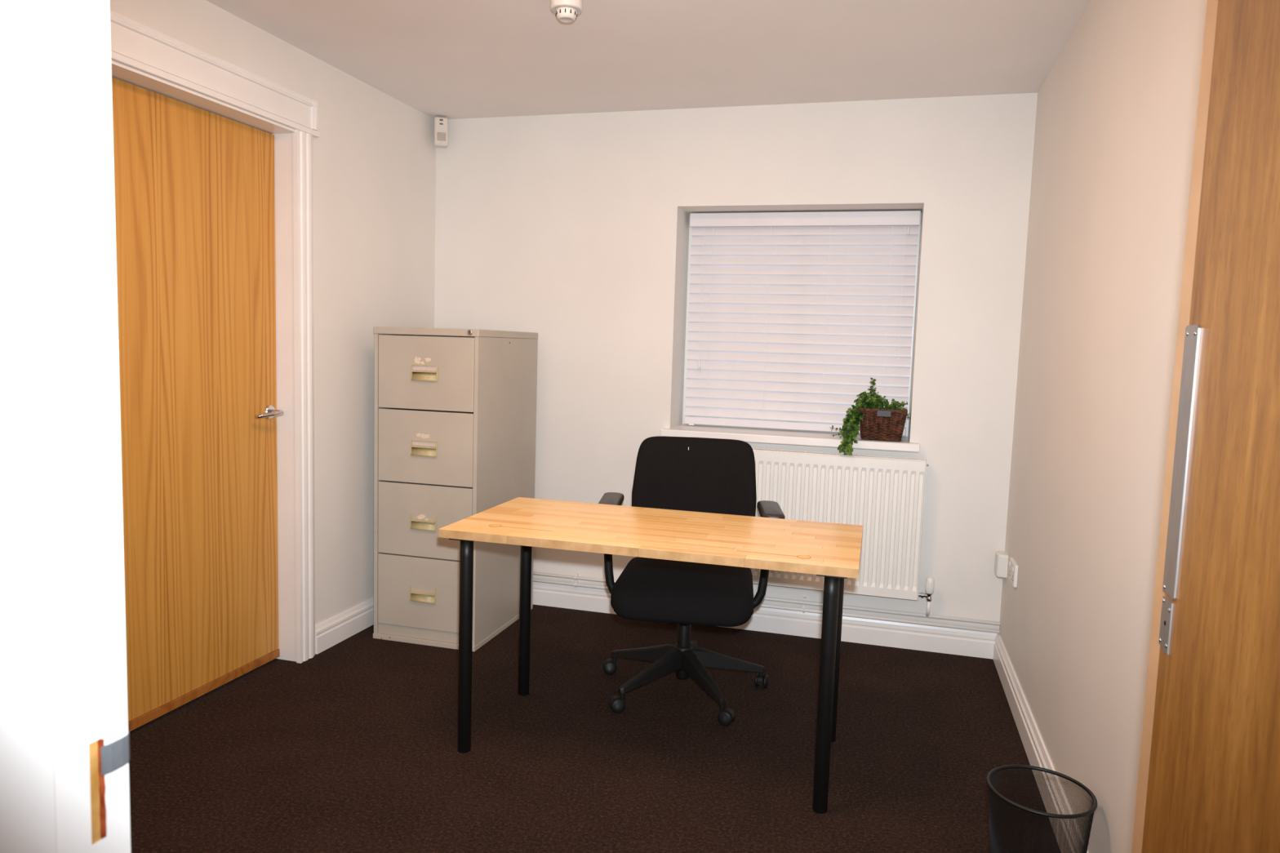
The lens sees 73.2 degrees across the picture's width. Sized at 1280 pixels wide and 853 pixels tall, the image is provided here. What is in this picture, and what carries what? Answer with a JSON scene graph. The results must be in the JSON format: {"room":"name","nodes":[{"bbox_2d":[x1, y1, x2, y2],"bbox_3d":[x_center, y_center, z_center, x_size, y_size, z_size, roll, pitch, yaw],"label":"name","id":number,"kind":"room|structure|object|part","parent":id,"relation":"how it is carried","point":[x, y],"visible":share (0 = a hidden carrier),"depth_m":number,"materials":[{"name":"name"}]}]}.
{"room":"office","nodes":[
{"label":"office","id":0,"kind":"room"},
{"bbox_2d":[108,0,435,625],"bbox_3d":[-1.551,-0.186,2.663,0.140,2.331,3.400,3,6,16],"label":"wall","id":1,"kind":"structure","parent":0,"point":[374,153],"depth_m":3.58,"materials":[{"name":"paint"}]},
{"bbox_2d":[111,76,284,731],"bbox_3d":[-1.495,-0.054,2.896,0.117,2.004,0.849,3,6,16],"label":"door","id":2,"kind":"structure","parent":1,"relation":"in","point":[194,192],"depth_m":2.91,"materials":[{"name":"brown wood"}]},
{"bbox_3d":[-1.382,-0.046,3.206,0.065,0.026,0.129,3,6,16],"label":"lever","id":3,"kind":"part","parent":2,"relation":"part of","materials":[{"name":"silver metal"}]},
{"bbox_3d":[-1.401,-0.055,3.267,0.010,0.052,0.052,3,6,16],"label":"handle","id":4,"kind":"part","parent":2,"relation":"part of","materials":[{"name":"silver metal"}]},
{"bbox_2d":[109,9,319,663],"bbox_3d":[-1.476,-0.119,2.892,0.168,2.158,1.068,3,6,16],"label":"door frame","id":5,"kind":"structure","parent":1,"relation":"attached to","point":[141,55],"depth_m":3.25,"materials":[{"name":"white paint"}]},
{"bbox_3d":[-1.379,-1.175,2.764,0.028,0.026,1.050,3,6,16],"label":"header moulding","id":6,"kind":"part","parent":5,"relation":"part of","materials":[{"name":"white paint"}]},
{"bbox_3d":[-1.287,-0.089,3.321,0.024,2.030,0.100,3,6,16],"label":"architrave","id":7,"kind":"part","parent":5,"relation":"part of","materials":[{"name":"white paint"}]},
{"bbox_3d":[-1.240,-1.177,3.261,0.028,0.106,0.026,3,6,16],"label":"header moulding","id":8,"kind":"part","parent":5,"relation":"part of","materials":[{"name":"white paint"}]},
{"bbox_2d":[315,597,373,654],"bbox_3d":[-1.175,0.821,3.920,0.018,0.113,0.950,3,6,16],"label":"baseboard","id":9,"kind":"structure","parent":1,"relation":"attached to","point":[330,633],"depth_m":3.63,"materials":[{"name":"white paint"}]},
{"bbox_2d":[128,604,1060,852],"bbox_3d":[-0.511,1.137,1.657,3.046,0.050,5.620,3,6,16],"label":"floor","id":10,"kind":"structure","parent":0,"point":[352,747],"depth_m":2.70,"materials":[{"name":"brown carpet"}]},
{"bbox_2d":[373,326,537,651],"bbox_3d":[-0.807,0.233,3.846,0.474,1.321,0.637,3,6,15],"label":"filing cabinet","id":11,"kind":"object","parent":10,"relation":"on","point":[455,418],"visible":0.95,"depth_m":3.57,"materials":[{"name":"metal"}]},
{"bbox_3d":[-0.899,0.697,3.606,0.431,0.300,0.024,3,6,15],"label":"drawer","id":12,"kind":"part","parent":11,"relation":"part of","materials":[{"name":"metal"}]},
{"bbox_3d":[-0.906,0.702,3.589,0.120,0.066,0.013,3,6,15],"label":"handle","id":13,"kind":"part","parent":11,"relation":"part of","materials":[{"name":"gold metal"}]},
{"bbox_3d":[-0.896,0.397,3.560,0.120,0.066,0.013,3,6,15],"label":"handle","id":14,"kind":"part","parent":11,"relation":"part of","materials":[{"name":"gold metal"}]},
{"bbox_3d":[-0.887,0.090,3.531,0.120,0.066,0.013,3,6,15],"label":"handle","id":15,"kind":"part","parent":11,"relation":"part of","materials":[{"name":"gold metal"}]},
{"bbox_3d":[-0.877,-0.217,3.502,0.120,0.066,0.013,3,6,15],"label":"handle","id":16,"kind":"part","parent":11,"relation":"part of","materials":[{"name":"gold metal"}]},
{"bbox_3d":[-0.889,0.391,3.577,0.431,0.302,0.024,3,6,15],"label":"drawer","id":17,"kind":"part","parent":11,"relation":"part of","materials":[{"name":"metal"}]},
{"bbox_3d":[-0.880,0.086,3.548,0.431,0.300,0.024,3,6,15],"label":"drawer","id":18,"kind":"part","parent":11,"relation":"part of","materials":[{"name":"metal"}]},
{"bbox_3d":[-0.871,-0.218,3.519,0.431,0.300,0.024,3,6,15],"label":"drawer","id":19,"kind":"part","parent":11,"relation":"part of","materials":[{"name":"metal"}]},
{"bbox_2d":[438,497,862,813],"bbox_3d":[0.054,0.670,2.763,1.233,0.707,0.599,3,6,15],"label":"desk","id":20,"kind":"object","parent":10,"relation":"on","point":[832,551],"visible":1,"depth_m":2.63,"materials":[{"name":"brown wood"}]},
{"bbox_3d":[-0.529,0.338,2.634,0.080,0.005,0.080,3,6,15],"label":"mounting plate","id":21,"kind":"part","parent":20,"relation":"part of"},
{"bbox_3d":[-0.539,0.677,2.666,0.041,0.675,0.041,3,6,15],"label":"leg","id":22,"kind":"part","parent":20,"relation":"part of","materials":[{"name":"black metal"}]},
{"bbox_3d":[-0.414,0.638,3.113,0.041,0.675,0.041,3,6,15],"label":"leg","id":23,"kind":"part","parent":20,"relation":"part of","materials":[{"name":"black metal"}]},
{"bbox_3d":[0.513,0.736,2.377,0.041,0.675,0.041,3,6,15],"label":"leg","id":24,"kind":"part","parent":20,"relation":"part of","materials":[{"name":"black metal"}]},
{"bbox_3d":[0.523,0.398,2.345,0.080,0.005,0.080,3,6,15],"label":"mounting plate","id":25,"kind":"part","parent":20,"relation":"part of","materials":[{"name":"metal"}]},
{"bbox_3d":[0.636,0.699,2.818,0.041,0.675,0.041,3,6,15],"label":"leg","id":26,"kind":"part","parent":20,"relation":"part of","materials":[{"name":"black metal"}]},
{"bbox_2d":[598,435,785,725],"bbox_3d":[0.175,0.526,3.205,0.692,0.917,0.630,2,5,8],"label":"office chair","id":27,"kind":"object","parent":10,"relation":"on","point":[683,473],"visible":0.83,"depth_m":3.20,"materials":[{"name":"black fabric"}]},
{"bbox_3d":[-0.062,0.484,3.159,0.161,0.350,0.036,2,5,8],"label":"armrest","id":28,"kind":"part","parent":27,"relation":"part of","materials":[{"name":"black plastic"}]},
{"bbox_3d":[0.015,0.855,3.293,0.288,0.096,0.056,5,6,30],"label":"leg","id":29,"kind":"part","parent":27,"relation":"part of","materials":[{"name":"black plastic"}]},
{"bbox_3d":[0.036,0.874,3.098,0.288,0.096,0.056,-3,7,-42],"label":"leg","id":30,"kind":"part","parent":27,"relation":"part of","materials":[{"name":"black plastic"}]},
{"bbox_3d":[0.168,0.593,3.173,0.501,0.132,0.485,2,5,8],"label":"seat","id":31,"kind":"part","parent":27,"relation":"part of","materials":[{"name":"black fabric"}]},
{"bbox_3d":[0.195,0.853,3.374,0.056,0.096,0.288,3,5,12],"label":"leg","id":32,"kind":"part","parent":27,"relation":"part of","materials":[{"name":"black plastic"}]},
{"bbox_3d":[0.216,0.269,3.431,0.491,0.444,0.123,2,5,8],"label":"backrest","id":33,"kind":"part","parent":27,"relation":"part of","materials":[{"name":"black fabric"}]},
{"bbox_3d":[0.230,0.884,3.058,0.056,0.096,0.288,-1,6,-24],"label":"leg","id":34,"kind":"part","parent":27,"relation":"part of","materials":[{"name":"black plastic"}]},
{"bbox_3d":[0.328,0.871,3.229,0.288,0.096,0.056,1,5,-6],"label":"leg","id":35,"kind":"part","parent":27,"relation":"part of","materials":[{"name":"black plastic"}]},
{"bbox_3d":[0.394,0.504,3.098,0.161,0.350,0.036,2,5,8],"label":"armrest","id":36,"kind":"part","parent":27,"relation":"part of","materials":[{"name":"black plastic"}]},
{"bbox_2d":[986,764,1097,852],"bbox_3d":[0.909,0.975,1.980,0.230,0.300,0.230,3,6,16],"label":"waste bin","id":37,"kind":"object","parent":10,"relation":"on","point":[993,801],"visible":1,"depth_m":1.98,"materials":[{"name":"black metal"}]},
{"bbox_2d":[206,0,1091,119],"bbox_3d":[-0.438,-1.232,1.433,3.046,0.050,5.620,3,6,16],"label":"ceiling","id":38,"kind":"structure","parent":0,"point":[449,59],"depth_m":3.06,"materials":[{"name":"paint"}]},
{"bbox_2d":[550,0,582,22],"bbox_3d":[-0.225,-1.281,2.643,0.100,0.067,0.100,3,6,16],"label":"smoke detector","id":39,"kind":"object","parent":38,"relation":"attached to","point":[566,11],"visible":1,"depth_m":2.62,"materials":[{"name":"plastic"}]},
{"bbox_2d":[434,93,1037,630],"bbox_3d":[0.309,-0.261,4.063,2.876,2.331,0.310,3,6,16],"label":"wall","id":40,"kind":"structure","parent":0,"point":[571,230],"depth_m":3.86,"materials":[{"name":"paint"}]},
{"bbox_2d":[433,116,448,147],"bbox_3d":[-0.948,-1.400,4.105,0.066,0.134,0.068,0,6,-17],"label":"sensor","id":41,"kind":"object","parent":40,"relation":"attached to","point":[441,124],"visible":1,"depth_m":4.08,"materials":[{"name":"plastic"}]},
{"bbox_2d":[573,573,578,587],"bbox_3d":[-0.309,0.740,4.139,0.012,0.068,0.043,3,6,16],"label":"clip","id":42,"kind":"object","parent":40,"relation":"attached to","point":[575,574],"visible":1,"depth_m":4.14,"materials":[{"name":"white paint"}]},
{"bbox_2d":[532,582,996,659],"bbox_3d":[0.230,0.856,4.010,2.676,0.113,0.018,3,6,16],"label":"baseboard","id":43,"kind":"structure","parent":40,"relation":"attached to","point":[971,643],"depth_m":3.81,"materials":[{"name":"white paint"}]},
{"bbox_2d":[533,571,999,626],"bbox_3d":[0.230,0.723,3.951,2.654,0.085,0.061,3,6,16],"label":"pipe","id":44,"kind":"object","parent":40,"relation":"attached to","point":[926,615],"visible":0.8,"depth_m":3.76,"materials":[{"name":"white metal"}]},
{"bbox_2d":[533,578,999,633],"bbox_3d":[0.234,0.789,3.979,2.654,0.015,0.015,3,6,16],"label":"pipe","id":45,"kind":"object","parent":40,"relation":"attached to","point":[782,607],"visible":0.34,"depth_m":3.77,"materials":[{"name":"white metal"}]},
{"bbox_2d":[660,212,921,452],"bbox_3d":[0.698,-0.454,3.900,1.131,1.041,0.350,3,6,16],"label":"window","id":46,"kind":"structure","parent":40,"relation":"in","point":[761,435],"depth_m":3.87,"materials":[{"name":"white plastic"}]},
{"bbox_3d":[0.676,0.048,3.925,1.131,0.036,0.305,3,6,16],"label":"sill","id":47,"kind":"part","parent":46,"relation":"part of","materials":[{"name":"white paint"}]},
{"bbox_2d":[684,210,920,435],"bbox_3d":[0.721,-0.475,3.966,1.027,0.994,0.073,3,6,16],"label":"blind","id":48,"kind":"object","parent":46,"relation":"attached to","point":[792,317],"visible":0.99,"depth_m":3.97,"materials":[{"name":"white plastic"}]},
{"bbox_3d":[0.288,-0.622,4.053,0.005,0.621,0.002,3,6,16],"label":"pull cord","id":49,"kind":"part","parent":48,"relation":"part of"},
{"bbox_3d":[0.328,-0.489,4.057,0.002,0.896,0.002,-3,8,-44],"label":"ladder cord","id":50,"kind":"part","parent":48,"relation":"part of","materials":[{"name":"white fabric"}]},
{"bbox_3d":[0.585,-0.475,3.986,0.002,0.896,0.002,-3,8,-44],"label":"ladder cord","id":51,"kind":"part","parent":48,"relation":"part of","materials":[{"name":"white fabric"}]},
{"bbox_3d":[0.706,-0.004,4.019,1.023,0.036,0.024,3,6,16],"label":"rail","id":52,"kind":"part","parent":48,"relation":"part of","materials":[{"name":"white plastic"}]},
{"bbox_3d":[0.843,-0.460,3.913,0.002,0.896,0.002,-3,8,-44],"label":"ladder cord","id":53,"kind":"part","parent":48,"relation":"part of","materials":[{"name":"white fabric"}]},
{"bbox_3d":[1.100,-0.445,3.842,0.002,0.896,0.002,0,6,-14],"label":"ladder cord","id":54,"kind":"part","parent":48,"relation":"part of","materials":[{"name":"white fabric"}]},
{"bbox_3d":[1.155,-0.590,3.809,0.007,0.586,0.002,3,6,16],"label":"tilt cord","id":55,"kind":"part","parent":48,"relation":"part of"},
{"bbox_2d":[857,407,907,441],"bbox_3d":[1.053,-0.013,3.757,0.208,0.138,0.144,3,6,16],"label":"wicker basket","id":56,"kind":"object","parent":46,"relation":"on","point":[876,424],"visible":0.91,"depth_m":3.70,"materials":[{"name":"brown wicker"}]},
{"bbox_2d":[829,377,910,455],"bbox_3d":[0.992,-0.047,3.724,0.348,0.326,0.173,0,6,-16],"label":"potted plant","id":57,"kind":"object","parent":56,"relation":"in","point":[851,424],"visible":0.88,"depth_m":3.71,"materials":[{"name":"green plant"}]},
{"bbox_3d":[1.042,-0.055,3.683,0.058,0.026,0.005,3,6,16],"label":"plate","id":58,"kind":"part","parent":56,"relation":"part of","materials":[{"name":"grey metal"}]},
{"bbox_2d":[802,596,806,613],"bbox_3d":[0.733,0.800,3.849,0.012,0.068,0.043,3,6,16],"label":"clip","id":59,"kind":"object","parent":40,"relation":"attached to","point":[804,597],"visible":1,"depth_m":3.85,"materials":[{"name":"white paint"}]},
{"bbox_2d":[750,448,934,601],"bbox_3d":[0.690,0.408,3.777,1.168,0.600,0.080,3,6,16],"label":"radiator","id":60,"kind":"object","parent":40,"relation":"attached to","point":[885,495],"visible":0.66,"depth_m":3.67,"materials":[{"name":"metal"}]},
{"bbox_2d":[752,448,926,462],"bbox_3d":[0.669,0.111,3.760,1.099,0.006,0.067,3,6,16],"label":"grille","id":61,"kind":"object","parent":60,"relation":"attached to","point":[788,454],"depth_m":3.69,"materials":[{"name":"white metal"}]},
{"bbox_2d":[999,0,1207,852],"bbox_3d":[0.879,0.046,1.001,0.100,2.331,5.300,3,6,16],"label":"wall","id":62,"kind":"structure","parent":0,"point":[1114,135],"depth_m":2.17,"materials":[{"name":"paint"}]},
{"bbox_2d":[994,551,1008,577],"bbox_3d":[1.490,0.569,3.558,0.040,0.096,0.085,3,6,16],"label":"junction box","id":63,"kind":"object","parent":62,"relation":"attached to","point":[1001,564],"visible":1,"depth_m":3.52,"materials":[{"name":"white plastic"}]},
{"bbox_2d":[1008,557,1017,587],"bbox_3d":[1.442,0.564,3.337,0.015,0.086,0.146,3,6,16],"label":"wall socket","id":64,"kind":"object","parent":62,"relation":"attached to","point":[1013,566],"visible":1,"depth_m":3.30,"materials":[{"name":"white plastic"}]},
{"bbox_2d":[992,633,1088,852],"bbox_3d":[1.050,1.067,2.041,0.018,0.113,3.380,3,6,16],"label":"baseboard","id":65,"kind":"structure","parent":62,"relation":"attached to","point":[1037,753],"depth_m":2.80,"materials":[{"name":"white paint"}]},
{"bbox_3d":[-0.744,0.032,0.616,2.816,2.331,0.120,3,6,16],"label":"wall","id":66,"kind":"structure","parent":0,"visible":0},
{"bbox_2d":[0,0,130,852],"bbox_3d":[0.066,0.213,0.400,0.950,2.060,0.136,3,6,16],"label":"door frame","id":67,"kind":"structure","parent":66,"relation":"attached to","point":[64,735],"depth_m":0.52,"materials":[{"name":"white paint"}]},
{"bbox_2d":[1131,0,1279,852],"bbox_3d":[0.589,0.215,0.726,0.048,2.012,0.805,3,6,14],"label":"door","id":68,"kind":"structure","parent":66,"relation":"in","point":[1209,774],"depth_m":0.93,"materials":[{"name":"brown wood"}]},
{"bbox_3d":[0.651,0.246,1.068,0.002,0.065,0.032,3,6,14],"label":"lock plate","id":69,"kind":"part","parent":68,"relation":"part of","materials":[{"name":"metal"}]},
{"bbox_3d":[0.657,0.044,1.048,0.002,0.332,0.042,3,6,14],"label":"guard plate","id":70,"kind":"part","parent":68,"relation":"part of","materials":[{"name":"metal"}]}
]}

